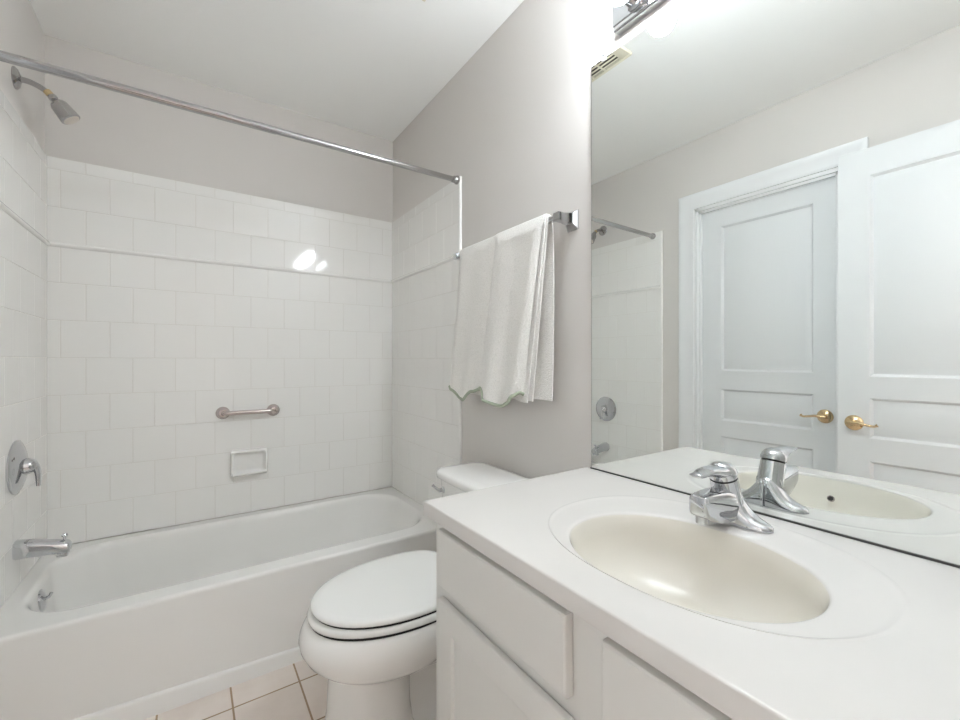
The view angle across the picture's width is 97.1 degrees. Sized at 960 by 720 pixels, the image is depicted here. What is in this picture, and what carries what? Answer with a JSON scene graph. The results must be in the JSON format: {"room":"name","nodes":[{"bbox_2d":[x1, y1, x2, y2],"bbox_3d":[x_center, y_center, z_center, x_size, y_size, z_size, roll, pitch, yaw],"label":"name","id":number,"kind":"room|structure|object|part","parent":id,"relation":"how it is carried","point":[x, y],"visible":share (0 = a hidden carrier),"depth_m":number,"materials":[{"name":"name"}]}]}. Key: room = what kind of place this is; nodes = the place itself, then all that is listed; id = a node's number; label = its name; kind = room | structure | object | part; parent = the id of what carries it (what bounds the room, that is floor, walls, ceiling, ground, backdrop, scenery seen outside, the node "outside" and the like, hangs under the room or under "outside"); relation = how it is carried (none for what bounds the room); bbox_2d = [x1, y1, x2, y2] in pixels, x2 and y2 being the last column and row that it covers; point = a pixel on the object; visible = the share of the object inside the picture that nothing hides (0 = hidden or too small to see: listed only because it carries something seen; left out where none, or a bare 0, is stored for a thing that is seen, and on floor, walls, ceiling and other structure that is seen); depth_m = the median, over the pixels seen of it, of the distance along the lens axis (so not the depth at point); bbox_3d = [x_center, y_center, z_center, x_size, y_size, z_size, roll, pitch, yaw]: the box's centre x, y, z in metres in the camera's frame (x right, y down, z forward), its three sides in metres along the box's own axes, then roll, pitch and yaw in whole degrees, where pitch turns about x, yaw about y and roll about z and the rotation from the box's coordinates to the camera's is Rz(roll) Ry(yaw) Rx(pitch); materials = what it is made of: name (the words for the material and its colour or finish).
{"room":"bathroom","nodes":[
{"label":"bathroom","id":0,"kind":"room"},
{"bbox_2d":[0,0,49,607],"bbox_3d":[-1.088,-0.108,0.625,0.140,2.467,2.650,0,0,-34],"label":"wall","id":1,"kind":"structure","parent":0,"point":[24,242],"depth_m":1.48,"materials":[{"name":"white tile"}]},
{"bbox_2d":[5,440,41,494],"bbox_3d":[-1.535,0.360,1.441,0.065,0.180,0.180,0,0,-34],"label":"shower valve","id":2,"kind":"object","parent":1,"relation":"attached to","point":[18,464],"visible":1,"depth_m":1.40,"materials":[{"name":"silver metal"}]},
{"bbox_3d":[-1.522,0.387,1.450,0.033,0.087,0.034,0,0,-34],"label":"lever","id":3,"kind":"part","parent":2,"relation":"part of","materials":[{"name":"silver metal"}]},
{"bbox_2d":[12,533,71,559],"bbox_3d":[-1.504,0.647,1.461,0.138,0.081,0.062,0,0,-34],"label":"tub spout","id":4,"kind":"object","parent":1,"relation":"attached to","point":[21,548],"visible":1,"depth_m":1.44,"materials":[{"name":"silver metal"}]},
{"bbox_3d":[-1.461,0.622,1.491,0.018,0.023,0.018,0,0,-34],"label":"diverter knob","id":5,"kind":"part","parent":4,"relation":"part of","materials":[{"name":"silver metal"}]},
{"bbox_2d":[11,66,79,124],"bbox_3d":[-1.522,-0.924,1.495,0.166,0.153,0.072,0,0,-34],"label":"shower","id":6,"kind":"object","parent":1,"relation":"attached to","point":[62,109],"visible":1,"depth_m":1.49,"materials":[{"name":"silver metal"}]},
{"bbox_3d":[-1.546,-0.949,1.479,0.093,0.051,0.019,0,0,-34],"label":"shower arm","id":7,"kind":"part","parent":6,"relation":"part of","materials":[{"name":"silver metal"}]},
{"bbox_2d":[45,35,392,543],"bbox_3d":[-1.194,-0.108,2.218,1.764,2.467,0.140,0,0,-34],"label":"wall","id":8,"kind":"structure","parent":0,"point":[198,265],"depth_m":2.04,"materials":[{"name":"white tile"}]},
{"bbox_2d":[215,404,279,418],"bbox_3d":[-1.163,0.261,2.135,0.287,0.061,0.053,0,0,-34],"label":"grab bar","id":9,"kind":"object","parent":8,"relation":"attached to","point":[273,409],"visible":1,"depth_m":2.11,"materials":[{"name":"silver metal"}]},
{"bbox_2d":[230,447,267,476],"bbox_3d":[-1.163,0.518,2.140,0.166,0.129,0.046,0,0,-34],"label":"soap dish","id":10,"kind":"object","parent":8,"relation":"attached to","point":[244,462],"visible":1,"depth_m":2.15,"materials":[{"name":"white ceramic"}]},
{"bbox_2d":[145,660,327,719],"bbox_3d":[-0.452,1.165,1.133,1.764,0.080,2.770,0,0,-34],"label":"floor","id":11,"kind":"structure","parent":0,"point":[294,691],"depth_m":1.40,"materials":[{"name":"beige tile"}]},
{"bbox_2d":[0,487,435,719],"bbox_3d":[-0.948,0.945,1.859,1.518,0.360,0.765,0,0,-34],"label":"bathtub","id":12,"kind":"object","parent":11,"relation":"on","point":[143,625],"visible":0.87,"depth_m":1.50,"materials":[{"name":"white ceramic"}]},
{"bbox_3d":[-1.507,0.828,1.460,0.020,0.073,0.074,0,0,-34],"label":"overflow plate","id":13,"kind":"part","parent":12,"relation":"part of","materials":[{"name":"silver metal"}]},
{"bbox_3d":[-1.495,0.818,1.468,0.025,0.026,0.012,0,0,-34],"label":"trip lever","id":14,"kind":"part","parent":12,"relation":"part of","materials":[{"name":"silver metal"}]},
{"bbox_2d":[298,462,529,719],"bbox_3d":[-0.187,0.772,1.383,0.754,0.707,0.454,0,0,-34],"label":"toilet","id":15,"kind":"object","parent":11,"relation":"on","point":[369,630],"visible":0.63,"depth_m":1.19,"materials":[{"name":"white porcelain"},{"name":"white plastic"},{"name":"chrome"}]},
{"bbox_3d":[-0.266,0.828,1.329,0.562,0.166,0.390,0,0,-34],"label":"bowl","id":16,"kind":"part","parent":15,"relation":"part of","materials":[{"name":"white ceramic"}]},
{"bbox_3d":[-0.272,0.729,1.325,0.503,0.022,0.376,0,0,-34],"label":"seat","id":17,"kind":"part","parent":15,"relation":"part of","materials":[{"name":"white plastic"}]},
{"bbox_3d":[-0.276,0.703,1.322,0.477,0.020,0.372,0,0,-34],"label":"lid","id":18,"kind":"part","parent":15,"relation":"part of","materials":[{"name":"white plastic"}]},
{"bbox_3d":[-0.157,0.491,1.614,0.034,0.028,0.054,0,0,-34],"label":"flush lever","id":19,"kind":"part","parent":15,"relation":"part of","materials":[{"name":"silver metal"}]},
{"bbox_3d":[0.031,0.602,1.532,0.208,0.297,0.424,0,0,-34],"label":"tank","id":20,"kind":"part","parent":15,"relation":"part of","materials":[{"name":"white ceramic"}]},
{"bbox_3d":[0.028,0.436,1.530,0.233,0.035,0.454,0,0,-34],"label":"tank lid","id":21,"kind":"part","parent":15,"relation":"part of","materials":[{"name":"white ceramic"}]},
{"bbox_2d":[436,523,732,719],"bbox_3d":[0.378,0.747,0.758,0.553,0.757,0.951,0,0,-34],"label":"vanity cabinet","id":22,"kind":"object","parent":11,"relation":"on","point":[506,650],"visible":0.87,"depth_m":0.72,"materials":[{"name":"white paint"}]},
{"bbox_3d":[0.022,0.447,0.803,0.017,0.127,0.397,0,0,-34],"label":"drawer","id":23,"kind":"part","parent":22,"relation":"part of","materials":[{"name":"white paint"}]},
{"bbox_3d":[0.023,0.771,0.804,0.013,0.458,0.401,0,0,-34],"label":"door","id":24,"kind":"part","parent":22,"relation":"part of","materials":[{"name":"white paint"}]},
{"bbox_3d":[0.289,0.447,0.413,0.017,0.127,0.414,0,0,-34],"label":"drawer","id":25,"kind":"part","parent":22,"relation":"part of","materials":[{"name":"white paint"}]},
{"bbox_2d":[424,467,959,719],"bbox_3d":[0.377,0.406,0.765,0.568,0.143,0.983,0,0,-34],"label":"countertop","id":26,"kind":"structure","parent":22,"relation":"on","point":[794,621],"depth_m":0.65,"materials":[{"name":"stone"}]},
{"bbox_2d":[570,515,829,622],"bbox_3d":[0.349,0.409,0.739,0.330,0.136,0.405,0,0,-34],"label":"basin","id":27,"kind":"object","parent":26,"relation":"in","point":[698,573],"depth_m":0.83,"materials":[{"name":"beige ceramic"}]},
{"bbox_2d":[689,461,773,533],"bbox_3d":[0.485,0.272,0.883,0.174,0.128,0.147,0,0,-7],"label":"faucet","id":28,"kind":"object","parent":26,"relation":"on","point":[723,502],"visible":1,"depth_m":0.83,"materials":[{"name":"silver metal"}]},
{"bbox_3d":[0.455,0.227,0.840,0.107,0.033,0.051,0,0,-34],"label":"lever","id":29,"kind":"part","parent":28,"relation":"part of","materials":[{"name":"silver metal"}]},
{"bbox_3d":[0.470,0.294,0.851,0.127,0.070,0.053,0,0,-34],"label":"spout","id":30,"kind":"part","parent":28,"relation":"part of","materials":[{"name":"silver metal"}]},
{"bbox_3d":[0.524,0.302,0.888,0.055,0.066,0.160,0,0,-34],"label":"plate","id":31,"kind":"part","parent":28,"relation":"part of","materials":[{"name":"silver metal"}]},
{"bbox_2d":[29,0,523,141],"bbox_3d":[-0.452,-1.382,1.133,1.764,0.080,2.770,0,0,-34],"label":"ceiling","id":32,"kind":"structure","parent":0,"point":[371,67],"depth_m":1.80,"materials":[{"name":"white paint"}]},
{"bbox_2d":[391,0,682,505],"bbox_3d":[0.251,-0.108,1.540,0.144,2.467,2.650,0,0,-34],"label":"wall","id":33,"kind":"structure","parent":0,"point":[513,123],"depth_m":1.70,"materials":[{"name":"white paint"}]},
{"bbox_2d":[0,50,459,184],"bbox_3d":[-0.723,-0.823,1.529,1.503,0.049,0.040,0,0,-34],"label":"shower rod","id":34,"kind":"object","parent":33,"relation":"attached to","point":[6,57],"visible":1,"depth_m":1.37,"materials":[{"name":"silver metal"}]},
{"bbox_2d":[453,209,578,259],"bbox_3d":[0.097,-0.451,1.609,0.080,0.062,0.664,0,0,-34],"label":"towel bar","id":35,"kind":"object","parent":33,"relation":"attached to","point":[571,220],"visible":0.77,"depth_m":1.35,"materials":[{"name":"silver metal"}]},
{"bbox_3d":[-0.078,-0.451,1.864,0.080,0.062,0.046,0,0,-34],"label":"post","id":36,"kind":"part","parent":35,"relation":"part of","materials":[{"name":"silver metal"}]},
{"bbox_2d":[448,214,553,406],"bbox_3d":[0.039,-0.153,1.603,0.095,0.647,0.598,0,0,-34],"label":"towel","id":37,"kind":"object","parent":35,"relation":"hanging from","point":[503,345],"visible":1,"depth_m":1.49,"materials":[{"name":"white fabric"}]},
{"bbox_3d":[-0.003,0.130,1.634,0.059,0.082,0.501,0,0,-34],"label":"hem trim","id":38,"kind":"part","parent":37,"relation":"part of","materials":[{"name":"grey"}]},
{"bbox_3d":[0.271,-0.451,1.354,0.080,0.062,0.046,0,0,-34],"label":"post","id":39,"kind":"part","parent":35,"relation":"part of","materials":[{"name":"silver metal"}]},
{"bbox_2d":[606,0,666,34],"bbox_3d":[0.518,-0.985,0.940,0.138,0.100,0.600,0,0,-34],"label":"vanity light","id":40,"kind":"object","parent":33,"relation":"attached to","point":[626,13],"visible":1,"depth_m":1.16,"materials":[{"name":"silver metal"}]},
{"bbox_3d":[0.366,-0.977,1.111,0.080,0.077,0.077,0,0,-34],"label":"bulb","id":41,"kind":"part","parent":40,"relation":"part of","materials":[{"name":"white glass"}]},
{"bbox_2d":[624,0,641,11],"bbox_3d":[0.406,-0.977,1.139,0.034,0.054,0.054,0,0,-34],"label":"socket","id":42,"kind":"object","parent":40,"relation":"attached to","point":[630,5],"depth_m":1.14,"materials":[{"name":"silver metal"}]},
{"bbox_2d":[590,0,959,567],"bbox_3d":[0.613,-0.291,0.915,0.010,1.253,0.960,0,0,-34],"label":"wall mirror","id":43,"kind":"object","parent":33,"relation":"attached to","point":[775,184],"visible":1,"depth_m":0.88,"materials":[{"name":"grey mirror"}]}
]}

